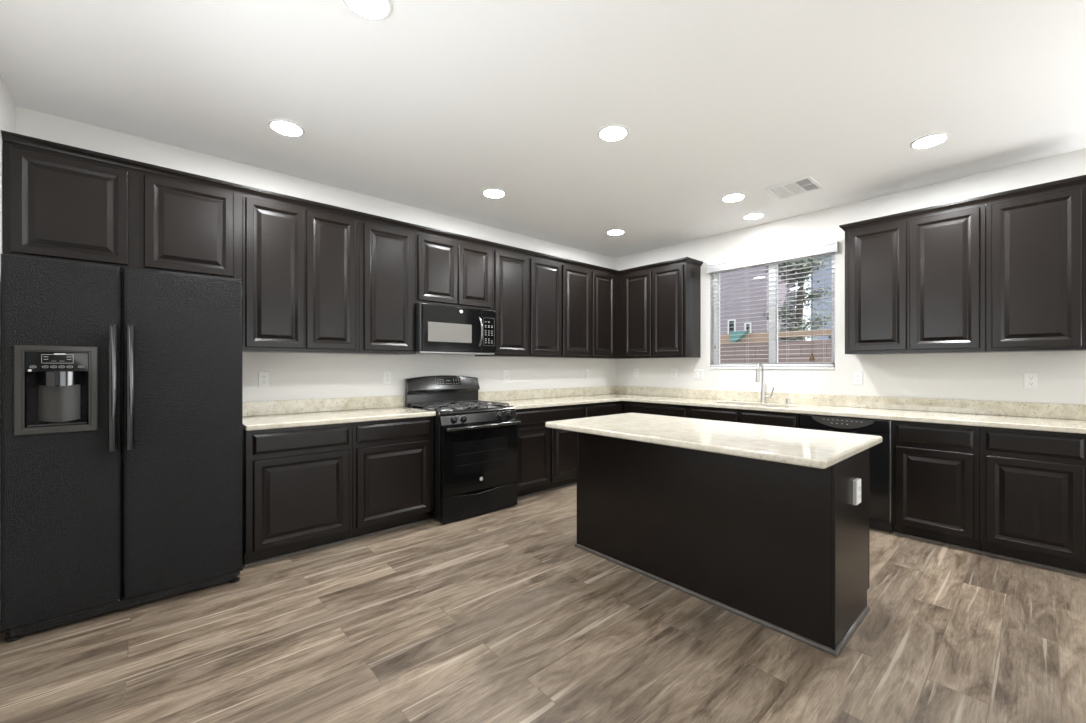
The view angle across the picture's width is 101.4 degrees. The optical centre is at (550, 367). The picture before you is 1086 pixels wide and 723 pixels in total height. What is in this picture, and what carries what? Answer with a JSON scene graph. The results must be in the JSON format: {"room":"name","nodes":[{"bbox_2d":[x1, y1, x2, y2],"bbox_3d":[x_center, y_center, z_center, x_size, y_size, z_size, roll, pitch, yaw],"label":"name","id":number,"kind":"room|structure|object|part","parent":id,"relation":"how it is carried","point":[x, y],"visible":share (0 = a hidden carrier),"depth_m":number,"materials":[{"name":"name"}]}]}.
{"room":"kitchen","nodes":[
{"label":"kitchen","id":0,"kind":"room"},
{"bbox_2d":[0,75,15,253],"bbox_3d":[-0.404,-0.118,-0.525,0.150,2.793,8.200,0,0,-42],"label":"wall","id":1,"kind":"structure","parent":0,"point":[7,105],"depth_m":2.37,"materials":[{"name":"paint"}]},
{"bbox_2d":[1,130,702,274],"bbox_3d":[-0.548,-1.208,3.769,5.379,0.048,1.017,0,0,-42],"label":"crown molding","id":2,"kind":"structure","parent":1,"relation":"attached to","point":[8,137],"depth_m":3.13,"materials":[{"name":"brown wood"}]},
{"bbox_2d":[16,106,614,406],"bbox_3d":[-1.143,-0.118,4.429,5.683,2.793,0.150,0,0,-42],"label":"wall","id":3,"kind":"structure","parent":0,"point":[293,376],"depth_m":3.79,"materials":[{"name":"paint"}]},
{"bbox_2d":[2,142,242,279],"bbox_3d":[-2.587,-0.881,2.793,1.044,0.604,0.346,0,0,-42],"label":"upper cabinet","id":4,"kind":"object","parent":3,"relation":"attached to","point":[55,206],"visible":0.82,"depth_m":2.60,"materials":[{"name":"brown wood"}]},
{"bbox_3d":[-2.678,-0.886,2.492,0.454,0.562,0.020,0,0,-42],"label":"door","id":5,"kind":"part","parent":4,"relation":"part of","materials":[{"name":"brown wood"}]},
{"bbox_3d":[-2.293,-0.886,2.839,0.446,0.562,0.020,0,0,-42],"label":"door","id":6,"kind":"part","parent":4,"relation":"part of","materials":[{"name":"brown wood"}]},
{"bbox_2d":[258,372,269,386],"bbox_3d":[-2.181,0.093,3.386,0.074,0.118,0.009,0,0,-42],"label":"wall outlet","id":7,"kind":"object","parent":3,"relation":"attached to","point":[263,377],"visible":1,"depth_m":3.38,"materials":[{"name":"white plastic"}]},
{"bbox_2d":[243,194,358,353],"bbox_3d":[-1.912,-0.648,3.401,0.768,1.070,0.346,0,0,-42],"label":"upper cabinet","id":8,"kind":"object","parent":3,"relation":"attached to","point":[301,264],"visible":0.88,"depth_m":3.24,"materials":[{"name":"brown wood"}]},
{"bbox_3d":[-1.945,-0.650,3.152,0.360,1.024,0.020,0,0,-42],"label":"door","id":9,"kind":"part","parent":8,"relation":"part of","materials":[{"name":"brown wood"}]},
{"bbox_3d":[-1.670,-0.650,3.400,0.352,1.024,0.020,0,0,-42],"label":"door","id":10,"kind":"part","parent":8,"relation":"part of","materials":[{"name":"brown wood"}]},
{"bbox_2d":[243,395,403,415],"bbox_3d":[-1.843,0.312,3.683,1.300,0.106,0.020,0,0,-42],"label":"backsplash","id":11,"kind":"structure","parent":3,"relation":"attached to","point":[258,408],"depth_m":3.63,"materials":[{"name":"beige stone"}]},
{"bbox_2d":[352,219,415,354],"bbox_3d":[-1.448,-0.648,3.819,0.476,1.070,0.346,0,0,-42],"label":"upper cabinet","id":12,"kind":"object","parent":3,"relation":"attached to","point":[387,254],"visible":0.84,"depth_m":3.67,"materials":[{"name":"brown wood"}]},
{"bbox_2d":[383,371,390,383],"bbox_3d":[-1.475,0.093,4.022,0.074,0.118,0.009,0,0,-42],"label":"wall outlet","id":13,"kind":"object","parent":3,"relation":"attached to","point":[386,374],"visible":1,"depth_m":4.02,"materials":[{"name":"white plastic"}]},
{"bbox_2d":[416,231,491,309],"bbox_3d":[-0.973,-0.871,4.247,0.800,0.624,0.346,0,0,-42],"label":"upper cabinet","id":14,"kind":"object","parent":3,"relation":"attached to","point":[449,272],"visible":0.8,"depth_m":4.09,"materials":[{"name":"brown wood"}]},
{"bbox_3d":[-1.004,-0.871,4.000,0.384,0.576,0.020,0,0,-42],"label":"door","id":15,"kind":"part","parent":14,"relation":"part of","materials":[{"name":"brown wood"}]},
{"bbox_2d":[416,303,495,354],"bbox_3d":[-0.935,-0.340,4.205,0.793,0.434,0.453,0,0,-42],"label":"microwave","id":16,"kind":"object","parent":14,"relation":"attached to","point":[440,329],"visible":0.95,"depth_m":4.04,"materials":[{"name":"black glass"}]},
{"bbox_3d":[-1.126,-0.346,3.838,0.020,0.412,0.030,0,0,-42],"label":"trim","id":17,"kind":"part","parent":16,"relation":"part of","materials":[{"name":"metal"}]},
{"bbox_3d":[-0.893,-0.346,4.040,0.593,0.412,0.040,0,0,-42],"label":"door","id":18,"kind":"part","parent":16,"relation":"part of","materials":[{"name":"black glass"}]},
{"bbox_3d":[-0.957,-0.132,4.229,0.775,0.012,0.375,0,0,-42],"label":"underside panel","id":19,"kind":"part","parent":16,"relation":"part of","materials":[{"name":"grey metal"}]},
{"bbox_3d":[-0.656,-0.337,4.196,0.022,0.278,0.066,0,0,-42],"label":"handle","id":20,"kind":"part","parent":16,"relation":"part of","materials":[{"name":"silver metal"}]},
{"bbox_3d":[-0.606,-0.346,4.299,0.174,0.412,0.040,0,0,-42],"label":"control panel","id":21,"kind":"part","parent":16,"relation":"part of","materials":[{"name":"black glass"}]},
{"bbox_3d":[-0.719,-0.871,4.256,0.363,0.576,0.020,0,0,-42],"label":"door","id":22,"kind":"part","parent":14,"relation":"part of","materials":[{"name":"brown wood"}]},
{"bbox_2d":[475,248,528,356],"bbox_3d":[-0.500,-0.648,4.673,0.466,1.070,0.346,0,0,-42],"label":"upper cabinet","id":23,"kind":"object","parent":3,"relation":"attached to","point":[510,270],"visible":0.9,"depth_m":4.54,"materials":[{"name":"brown wood"}]},
{"bbox_3d":[-0.389,-0.650,4.554,0.420,1.024,0.020,0,0,-42],"label":"door","id":24,"kind":"part","parent":23,"relation":"part of","materials":[{"name":"brown wood"}]},
{"bbox_2d":[504,370,508,379],"bbox_3d":[-0.480,0.087,4.918,0.074,0.118,0.009,0,0,-42],"label":"wall outlet","id":25,"kind":"object","parent":3,"relation":"attached to","point":[506,372],"visible":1,"depth_m":4.91,"materials":[{"name":"white plastic"}]},
{"bbox_2d":[529,256,590,357],"bbox_3d":[0.029,-0.648,5.149,0.952,1.070,0.346,0,0,-42],"label":"upper cabinet","id":26,"kind":"object","parent":3,"relation":"attached to","point":[559,293],"visible":0.91,"depth_m":4.98,"materials":[{"name":"brown wood"}]},
{"bbox_3d":[-0.038,-0.650,4.869,0.439,1.024,0.020,0,0,-42],"label":"door","id":27,"kind":"part","parent":26,"relation":"part of","materials":[{"name":"brown wood"}]},
{"bbox_3d":[0.314,-0.650,5.187,0.450,1.024,0.020,0,0,-42],"label":"door","id":28,"kind":"part","parent":26,"relation":"part of","materials":[{"name":"brown wood"}]},
{"bbox_2d":[585,369,588,378],"bbox_3d":[0.484,0.088,5.786,0.074,0.118,0.009,0,0,-42],"label":"wall outlet","id":29,"kind":"object","parent":3,"relation":"attached to","point":[586,370],"visible":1,"depth_m":5.78,"materials":[{"name":"white plastic"}]},
{"bbox_2d":[585,269,621,358],"bbox_3d":[0.703,-0.648,5.756,0.856,1.070,0.346,0,0,-42],"label":"upper cabinet","id":30,"kind":"object","parent":3,"relation":"attached to","point":[604,286],"visible":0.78,"depth_m":5.51,"materials":[{"name":"brown wood"}]},
{"bbox_3d":[0.664,-0.650,5.502,0.403,1.024,0.020,0,0,-42],"label":"door","id":31,"kind":"part","parent":30,"relation":"part of","materials":[{"name":"brown wood"}]},
{"bbox_2d":[0,0,1085,257],"bbox_3d":[1.651,-1.564,1.327,5.683,0.100,8.500,0,0,-42],"label":"ceiling","id":32,"kind":"structure","parent":0,"point":[430,105],"depth_m":2.41,"materials":[{"name":"paint"}]},
{"bbox_2d":[268,119,304,136],"bbox_3d":[-1.665,-1.509,2.808,0.200,0.010,0.200,0,0,-42],"label":"recessed light","id":33,"kind":"object","parent":32,"relation":"in","point":[285,127],"visible":1,"depth_m":2.79,"materials":[{"name":"white"}]},
{"bbox_2d":[343,0,392,20],"bbox_3d":[-0.756,-1.509,1.837,0.200,0.010,0.200,0,0,-42],"label":"recessed light","id":34,"kind":"object","parent":32,"relation":"in","point":[375,10],"visible":1,"depth_m":1.86,"materials":[{"name":"white paint"}]},
{"bbox_2d":[482,188,505,197],"bbox_3d":[-0.488,-1.509,3.861,0.200,0.010,0.200,0,0,-42],"label":"recessed light","id":35,"kind":"object","parent":32,"relation":"in","point":[492,192],"visible":1,"depth_m":3.85,"materials":[{"name":"white"}]},
{"bbox_2d":[598,124,628,141],"bbox_3d":[0.407,-1.509,2.870,0.200,0.010,0.200,0,0,-42],"label":"recessed light","id":36,"kind":"object","parent":32,"relation":"in","point":[615,132],"visible":1,"depth_m":2.85,"materials":[{"name":"white"}]},
{"bbox_2d":[607,229,624,234],"bbox_3d":[0.732,-1.509,4.973,0.200,0.010,0.200,0,0,-42],"label":"recessed light","id":37,"kind":"object","parent":32,"relation":"in","point":[614,231],"visible":1,"depth_m":4.96,"materials":[{"name":"white"}]},
{"bbox_2d":[721,193,744,201],"bbox_3d":[1.631,-1.509,3.959,0.200,0.010,0.200,0,0,-42],"label":"recessed light","id":38,"kind":"object","parent":32,"relation":"in","point":[733,197],"visible":1,"depth_m":3.94,"materials":[{"name":"white"}]},
{"bbox_2d":[743,212,764,219],"bbox_3d":[2.035,-1.509,4.444,0.200,0.010,0.200,0,0,-42],"label":"recessed light","id":39,"kind":"object","parent":32,"relation":"in","point":[757,215],"visible":1,"depth_m":4.43,"materials":[{"name":"white"}]},
{"bbox_2d":[764,176,823,199],"bbox_3d":[2.061,-1.510,3.751,0.344,0.009,0.352,0,0,-42],"label":"ceiling vent","id":40,"kind":"object","parent":32,"relation":"in","point":[806,184],"visible":1,"depth_m":3.74,"materials":[{"name":"white paint"}]},
{"bbox_2d":[910,133,948,148],"bbox_3d":[2.535,-1.509,2.970,0.200,0.010,0.200,0,0,-42],"label":"recessed light","id":41,"kind":"object","parent":32,"relation":"in","point":[931,140],"visible":1,"depth_m":2.96,"materials":[{"name":"white"}]},
{"bbox_2d":[0,484,1085,722],"bbox_3d":[1.651,1.329,1.327,5.683,0.100,8.500,0,0,-42],"label":"floor","id":42,"kind":"structure","parent":0,"point":[496,616],"depth_m":2.04,"materials":[{"name":"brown wood"}]},
{"bbox_2d":[0,254,242,642],"bbox_3d":[-2.397,0.379,2.588,0.920,1.800,0.848,0,0,-42],"label":"refrigerator","id":43,"kind":"object","parent":42,"relation":"on","point":[121,393],"visible":1,"depth_m":2.26,"materials":[{"name":"black metal"}]},
{"bbox_3d":[-2.393,-0.025,2.163,0.206,0.092,0.064,0,0,-42],"label":"control panel","id":44,"kind":"part","parent":43,"relation":"part of","materials":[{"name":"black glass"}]},
{"bbox_3d":[-2.385,0.346,2.185,0.399,1.734,0.078,0,0,-42],"label":"freezer door","id":45,"kind":"part","parent":43,"relation":"part of","materials":[{"name":"black metal"}]},
{"bbox_3d":[-2.205,0.104,2.243,0.034,0.634,0.078,0,0,-42],"label":"handle","id":46,"kind":"part","parent":43,"relation":"part of","materials":[{"name":"black metal"}]},
{"bbox_3d":[-2.158,0.104,2.286,0.034,0.634,0.078,0,0,-42],"label":"handle","id":47,"kind":"part","parent":43,"relation":"part of","materials":[{"name":"black metal"}]},
{"bbox_3d":[-2.041,0.346,2.495,0.516,1.734,0.078,0,0,-42],"label":"fridge door","id":48,"kind":"part","parent":43,"relation":"part of","materials":[{"name":"black metal"}]},
{"bbox_2d":[243,423,351,566],"bbox_3d":[-1.879,0.840,3.242,0.646,0.878,0.626,0,0,-42],"label":"base cabinet","id":49,"kind":"object","parent":42,"relation":"on","point":[297,481],"visible":0.81,"depth_m":2.99,"materials":[{"name":"brown wood"}]},
{"bbox_3d":[-1.672,0.494,3.021,0.585,0.130,0.020,0,0,-42],"label":"drawer","id":50,"kind":"part","parent":49,"relation":"part of","materials":[{"name":"brown wood"}]},
{"bbox_3d":[-1.672,0.885,3.022,0.583,0.583,0.020,0,0,-42],"label":"door","id":51,"kind":"part","parent":49,"relation":"part of","materials":[{"name":"brown wood"}]},
{"bbox_2d":[243,395,435,430],"bbox_3d":[-1.634,0.329,3.451,1.300,0.141,0.643,0,0,-42],"label":"countertop","id":52,"kind":"structure","parent":49,"relation":"on","point":[259,415],"depth_m":3.47,"materials":[{"name":"beige stone"}]},
{"bbox_2d":[350,416,433,540],"bbox_3d":[-1.398,0.840,3.675,0.644,0.878,0.626,0,0,-42],"label":"base cabinet","id":53,"kind":"object","parent":42,"relation":"on","point":[393,459],"visible":0.75,"depth_m":3.42,"materials":[{"name":"brown wood"}]},
{"bbox_3d":[-1.198,0.494,3.449,0.583,0.130,0.020,0,0,-42],"label":"drawer","id":54,"kind":"part","parent":53,"relation":"part of","materials":[{"name":"brown wood"}]},
{"bbox_3d":[-1.198,0.885,3.449,0.583,0.583,0.020,0,0,-42],"label":"door","id":55,"kind":"part","parent":53,"relation":"part of","materials":[{"name":"brown wood"}]},
{"bbox_2d":[405,375,520,523],"bbox_3d":[-0.791,0.679,4.067,0.768,1.200,0.774,0,0,-42],"label":"stove","id":56,"kind":"object","parent":42,"relation":"on","point":[475,440],"visible":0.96,"depth_m":3.86,"materials":[{"name":"black metal"}]},
{"bbox_3d":[-0.996,0.137,4.347,0.275,0.068,0.018,0,0,-42],"label":"display panel","id":57,"kind":"part","parent":56,"relation":"part of","materials":[{"name":"black glass"}]},
{"bbox_2d":[408,403,514,415],"bbox_3d":[-0.829,0.381,4.109,0.768,0.036,0.655,0,0,-42],"label":"cooktop","id":58,"kind":"object","parent":56,"relation":"in","point":[457,409],"depth_m":3.95,"materials":[{"name":"black metal"}]},
{"bbox_3d":[-0.599,0.767,3.853,0.762,0.576,0.050,0,0,-42],"label":"oven door","id":59,"kind":"part","parent":56,"relation":"part of","materials":[{"name":"black glass"}]},
{"bbox_3d":[-0.599,1.162,3.854,0.762,0.206,0.048,0,0,-42],"label":"drawer","id":60,"kind":"part","parent":56,"relation":"part of","materials":[{"name":"black metal"}]},
{"bbox_3d":[-0.603,0.436,3.858,0.768,0.074,0.039,0,0,-42],"label":"control panel","id":61,"kind":"part","parent":56,"relation":"part of","materials":[{"name":"black metal"}]},
{"bbox_3d":[-0.557,0.501,3.807,0.749,0.030,0.074,0,0,-42],"label":"handle","id":62,"kind":"part","parent":56,"relation":"part of","materials":[{"name":"black metal"}]},
{"bbox_2d":[515,404,582,498],"bbox_3d":[-0.205,0.840,4.750,1.000,0.878,0.626,0,0,-42],"label":"base cabinet","id":63,"kind":"object","parent":42,"relation":"on","point":[546,457],"visible":0.48,"depth_m":4.49,"materials":[{"name":"brown wood"}]},
{"bbox_3d":[-0.174,0.885,4.370,0.467,0.583,0.020,0,0,-42],"label":"door","id":64,"kind":"part","parent":63,"relation":"part of","materials":[{"name":"brown wood"}]},
{"bbox_3d":[0.003,0.494,4.530,0.944,0.130,0.020,0,0,-42],"label":"drawer","id":65,"kind":"part","parent":63,"relation":"part of","materials":[{"name":"brown wood"}]},
{"bbox_3d":[0.185,0.885,4.694,0.454,0.583,0.020,0,0,-42],"label":"door","id":66,"kind":"part","parent":63,"relation":"part of","materials":[{"name":"brown wood"}]},
{"bbox_2d":[478,386,1085,433],"bbox_3d":[1.462,0.329,3.854,2.280,0.141,4.189,0,0,-42],"label":"countertop","id":67,"kind":"structure","parent":63,"relation":"on","point":[1053,417],"depth_m":3.94,"materials":[{"name":"beige stone"}]},
{"bbox_2d":[755,363,773,402],"bbox_3d":[2.186,0.158,4.519,0.171,0.412,0.145,0,0,-42],"label":"faucet","id":68,"kind":"object","parent":67,"relation":"on","point":[763,396],"visible":1,"depth_m":4.57,"materials":[{"name":"silver metal"}]},
{"bbox_3d":[2.154,0.108,4.551,0.144,0.312,0.025,0,0,-42],"label":"spout","id":69,"kind":"part","parent":68,"relation":"part of","materials":[{"name":"silver metal"}]},
{"bbox_3d":[2.241,0.261,4.543,0.030,0.116,0.106,0,0,-42],"label":"lever","id":70,"kind":"part","parent":68,"relation":"part of","materials":[{"name":"silver metal"}]},
{"bbox_2d":[583,401,621,417],"bbox_3d":[0.641,0.840,5.512,1.274,0.878,0.626,0,0,-42],"label":"base cabinet","id":71,"kind":"object","parent":42,"relation":"on","point":[605,408],"visible":0.1,"depth_m":5.05,"materials":[{"name":"brown wood"}]},
{"bbox_3d":[0.582,0.494,5.051,0.519,0.130,0.020,0,0,-42],"label":"drawer","id":72,"kind":"part","parent":71,"relation":"part of","materials":[{"name":"brown wood"}]},
{"bbox_2d":[622,401,688,417],"bbox_3d":[1.376,0.840,5.185,0.626,0.878,0.882,0,0,-42],"label":"base cabinet","id":73,"kind":"object","parent":42,"relation":"on","point":[627,406],"visible":0.12,"depth_m":4.94,"materials":[{"name":"brown wood"}]},
{"bbox_2d":[574,432,869,656],"bbox_3d":[0.954,0.840,2.778,0.630,0.878,1.632,0,0,-42],"label":"kitchen island","id":74,"kind":"object","parent":42,"relation":"on","point":[783,548],"visible":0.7,"depth_m":2.32,"materials":[{"name":"brown wood"}]},
{"bbox_2d":[545,413,882,468],"bbox_3d":[0.864,0.382,2.661,0.938,0.035,1.662,0,0,-42],"label":"island countertop","id":75,"kind":"structure","parent":74,"relation":"on","point":[820,449],"depth_m":2.35,"materials":[{"name":"beige stone"}]},
{"bbox_3d":[0.928,1.268,2.754,0.560,0.021,1.632,0,0,-42],"label":"moulding","id":76,"kind":"part","parent":74,"relation":"part of","materials":[{"name":"grey wood"}]},
{"bbox_3d":[1.481,0.840,2.180,0.564,0.878,0.012,0,0,-42],"label":"panel","id":77,"kind":"part","parent":74,"relation":"part of","materials":[{"name":"brown wood"}]},
{"bbox_2d":[853,478,860,504],"bbox_3d":[1.511,0.612,2.184,0.074,0.118,0.021,0,0,-42],"label":"island outlet","id":78,"kind":"object","parent":74,"relation":"attached to","point":[857,482],"visible":1,"depth_m":2.17,"materials":[{"name":"white plastic"}]},
{"bbox_3d":[1.165,0.790,2.968,0.020,0.778,1.606,0,0,-42],"label":"frame","id":79,"kind":"part","parent":74,"relation":"part of","materials":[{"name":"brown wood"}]},
{"bbox_2d":[689,406,799,427],"bbox_3d":[2.028,0.840,4.461,0.626,0.878,1.062,0,0,-42],"label":"base cabinet","id":80,"kind":"object","parent":42,"relation":"on","point":[782,419],"visible":0.13,"depth_m":4.19,"materials":[{"name":"brown wood"}]},
{"bbox_3d":[1.630,0.494,4.450,0.020,0.130,0.489,0,0,-42],"label":"drawer","id":81,"kind":"part","parent":80,"relation":"part of","materials":[{"name":"brown wood"}]},
{"bbox_3d":[1.984,0.494,4.058,0.020,0.130,0.479,0,0,-42],"label":"drawer","id":82,"kind":"part","parent":80,"relation":"part of","materials":[{"name":"brown wood"}]},
{"bbox_2d":[800,414,891,532],"bbox_3d":[2.593,0.842,3.810,0.619,0.874,0.642,0,0,-42],"label":"dishwasher","id":83,"kind":"object","parent":42,"relation":"on","point":[881,453],"visible":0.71,"depth_m":3.44,"materials":[{"name":"black metal"}]},
{"bbox_3d":[2.386,0.457,3.626,0.040,0.100,0.633,0,0,-42],"label":"control panel","id":84,"kind":"part","parent":83,"relation":"part of","materials":[{"name":"black plastic"}]},
{"bbox_3d":[2.427,1.228,3.664,0.020,0.091,0.633,0,0,-42],"label":"toe panel","id":85,"kind":"part","parent":83,"relation":"part of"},
{"bbox_2d":[892,420,980,552],"bbox_3d":[2.982,0.840,3.402,0.626,0.878,0.480,0,0,-42],"label":"base cabinet","id":86,"kind":"object","parent":42,"relation":"on","point":[936,466],"visible":0.81,"depth_m":3.19,"materials":[{"name":"brown wood"}]},
{"bbox_3d":[2.757,0.494,3.199,0.020,0.130,0.425,0,0,-42],"label":"drawer","id":87,"kind":"part","parent":86,"relation":"part of","materials":[{"name":"brown wood"}]},
{"bbox_3d":[2.757,0.885,3.199,0.020,0.583,0.425,0,0,-42],"label":"door","id":88,"kind":"part","parent":86,"relation":"part of","materials":[{"name":"brown wood"}]},
{"bbox_2d":[980,426,1085,575],"bbox_3d":[3.309,0.840,3.038,0.626,0.878,0.492,0,0,-42],"label":"base cabinet","id":89,"kind":"object","parent":42,"relation":"on","point":[1033,482],"visible":0.93,"depth_m":2.83,"materials":[{"name":"brown wood"}]},
{"bbox_3d":[3.081,0.494,2.839,0.020,0.130,0.426,0,0,-42],"label":"drawer","id":90,"kind":"part","parent":89,"relation":"part of","materials":[{"name":"brown wood"}]},
{"bbox_3d":[3.082,0.885,2.839,0.020,0.583,0.426,0,0,-42],"label":"door","id":91,"kind":"part","parent":89,"relation":"part of","materials":[{"name":"brown wood"}]},
{"bbox_2d":[615,148,1085,404],"bbox_3d":[3.761,-0.118,3.126,0.160,2.793,8.350,0,0,-42],"label":"wall","id":92,"kind":"structure","parent":0,"point":[994,376],"depth_m":4.00,"materials":[{"name":"paint"}]},
{"bbox_2d":[634,368,638,376],"bbox_3d":[1.145,0.075,5.904,0.009,0.118,0.074,0,0,-42],"label":"wall outlet","id":93,"kind":"object","parent":92,"relation":"attached to","point":[636,370],"visible":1,"depth_m":5.90,"materials":[{"name":"white plastic"}]},
{"bbox_2d":[619,262,700,358],"bbox_3d":[1.319,-0.648,5.459,0.346,1.070,0.960,0,0,-42],"label":"upper cabinet","id":94,"kind":"object","parent":92,"relation":"attached to","point":[660,307],"visible":1,"depth_m":5.22,"materials":[{"name":"brown wood"}]},
{"bbox_3d":[1.077,-0.650,5.484,0.020,1.024,0.403,0,0,-42],"label":"door","id":95,"kind":"part","parent":94,"relation":"part of","materials":[{"name":"brown wood"}]},
{"bbox_3d":[1.362,-0.650,5.167,0.020,1.024,0.405,0,0,-42],"label":"door","id":96,"kind":"part","parent":94,"relation":"part of","materials":[{"name":"brown wood"}]},
{"bbox_2d":[671,369,676,377],"bbox_3d":[1.527,0.079,5.480,0.009,0.118,0.074,0,0,-42],"label":"wall outlet","id":97,"kind":"object","parent":92,"relation":"attached to","point":[673,371],"visible":1,"depth_m":5.48,"materials":[{"name":"white plastic"}]},
{"bbox_2d":[694,370,703,379],"bbox_3d":[1.751,0.089,5.230,0.010,0.118,0.120,0,0,-42],"label":"switch plate","id":98,"kind":"object","parent":92,"relation":"attached to","point":[698,374],"visible":1,"depth_m":5.23,"materials":[{"name":"white plastic"}]},
{"bbox_2d":[710,252,834,368],"bbox_3d":[2.317,-0.564,4.708,0.157,1.165,1.259,0,0,-42],"label":"window","id":99,"kind":"structure","parent":92,"relation":"in","point":[773,350],"depth_m":4.70,"materials":[{"name":"white plastic"}]},
{"bbox_3d":[2.295,0.010,4.689,0.097,0.018,1.257,0,0,-42],"label":"sill","id":100,"kind":"part","parent":99,"relation":"part of","materials":[{"name":"white paint"}]},
{"bbox_2d":[707,241,838,366],"bbox_3d":[2.272,-0.593,4.658,0.091,1.175,1.308,0,0,-42],"label":"window blind","id":101,"kind":"object","parent":99,"relation":"attached to","point":[830,247],"visible":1,"depth_m":4.58,"materials":[{"name":"grey plastic"}]},
{"bbox_3d":[2.277,-0.017,4.672,0.052,0.024,1.243,0,0,-42],"label":"rail","id":102,"kind":"part","parent":101,"relation":"part of","materials":[{"name":"grey plastic"}]},
{"bbox_2d":[853,372,862,384],"bbox_3d":[2.809,0.099,4.056,0.009,0.118,0.074,0,0,-42],"label":"wall outlet","id":103,"kind":"object","parent":92,"relation":"attached to","point":[857,376],"visible":1,"depth_m":4.05,"materials":[{"name":"white plastic"}]},
{"bbox_2d":[845,204,988,354],"bbox_3d":[2.962,-0.648,3.633,0.346,1.070,0.874,0,0,-42],"label":"upper cabinet","id":104,"kind":"object","parent":92,"relation":"attached to","point":[915,285],"visible":0.93,"depth_m":3.48,"materials":[{"name":"brown wood"}]},
{"bbox_3d":[2.703,-0.650,3.678,0.020,1.024,0.393,0,0,-42],"label":"door","id":105,"kind":"part","parent":104,"relation":"part of","materials":[{"name":"brown wood"}]},
{"bbox_3d":[2.981,-0.650,3.370,0.020,1.024,0.401,0,0,-42],"label":"door","id":106,"kind":"part","parent":104,"relation":"part of","materials":[{"name":"brown wood"}]},
{"bbox_2d":[839,175,1085,230],"bbox_3d":[3.120,-1.208,3.449,0.356,0.048,1.427,0,0,-42],"label":"crown molding","id":107,"kind":"structure","parent":104,"relation":"on","point":[1079,180],"depth_m":3.24,"materials":[{"name":"brown wood"}]},
{"bbox_2d":[1024,373,1038,388],"bbox_3d":[3.528,0.099,3.258,0.009,0.118,0.074,0,0,-42],"label":"wall outlet","id":108,"kind":"object","parent":92,"relation":"attached to","point":[1031,380],"visible":1,"depth_m":3.25,"materials":[{"name":"white plastic"}]},
{"bbox_2d":[986,184,1085,352],"bbox_3d":[3.418,-0.648,3.127,0.346,1.070,0.480,0,0,-42],"label":"upper cabinet","id":109,"kind":"object","parent":92,"relation":"attached to","point":[1036,243],"visible":1,"depth_m":3.01,"materials":[{"name":"brown wood"}]},
{"label":"outside","id":110,"kind":"structure","parent":0,"visible":0},
{"bbox_3d":[12.165,1.479,16.313,29.700,0.100,50.000,0,0,-42],"label":"ground","id":111,"kind":"structure","parent":110,"visible":0},
{"bbox_2d":[720,262,794,341],"bbox_3d":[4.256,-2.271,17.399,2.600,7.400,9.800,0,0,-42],"label":"house","id":112,"kind":"structure","parent":111,"relation":"on","point":[733,325],"depth_m":13.98,"materials":[{"name":"paint"}]},
{"bbox_3d":[5.801,-1.271,14.178,0.014,0.410,0.165,0,0,-42],"label":"pane","id":113,"kind":"part","parent":112,"relation":"part of","materials":[{"name":"black glass"}]},
{"bbox_2d":[720,329,831,362],"bbox_3d":[3.928,0.376,8.895,0.170,2.105,18.000,0,0,-42],"label":"fence","id":114,"kind":"object","parent":111,"relation":"on","point":[733,352],"visible":0.18,"depth_m":8.34,"materials":[{"name":"brown wood"}]},
{"bbox_2d":[730,331,749,341],"bbox_3d":[3.765,-0.606,8.810,0.175,0.200,0.337,0,0,-42],"label":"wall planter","id":115,"kind":"object","parent":114,"relation":"attached to","point":[734,336],"visible":0.98,"depth_m":8.79,"materials":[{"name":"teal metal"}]},
{"bbox_3d":[7.075,-0.611,5.363,0.120,0.110,8.540,0,0,-42],"label":"rail","id":116,"kind":"part","parent":114,"relation":"part of","materials":[{"name":"brown wood"}]},
{"bbox_2d":[760,255,831,341],"bbox_3d":[6.181,-1.369,11.081,2.167,5.604,2.027,0,0,-42],"label":"tree","id":117,"kind":"object","parent":111,"relation":"on","point":[798,326],"visible":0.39,"depth_m":10.91,"materials":[{"name":"green plant"}]},
{"bbox_2d":[811,255,831,340],"bbox_3d":[14.296,-2.371,13.723,7.200,7.600,10.500,0,0,-42],"label":"tree","id":118,"kind":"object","parent":111,"relation":"on","point":[815,304],"visible":0.02,"depth_m":14.92,"materials":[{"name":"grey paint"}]}
]}

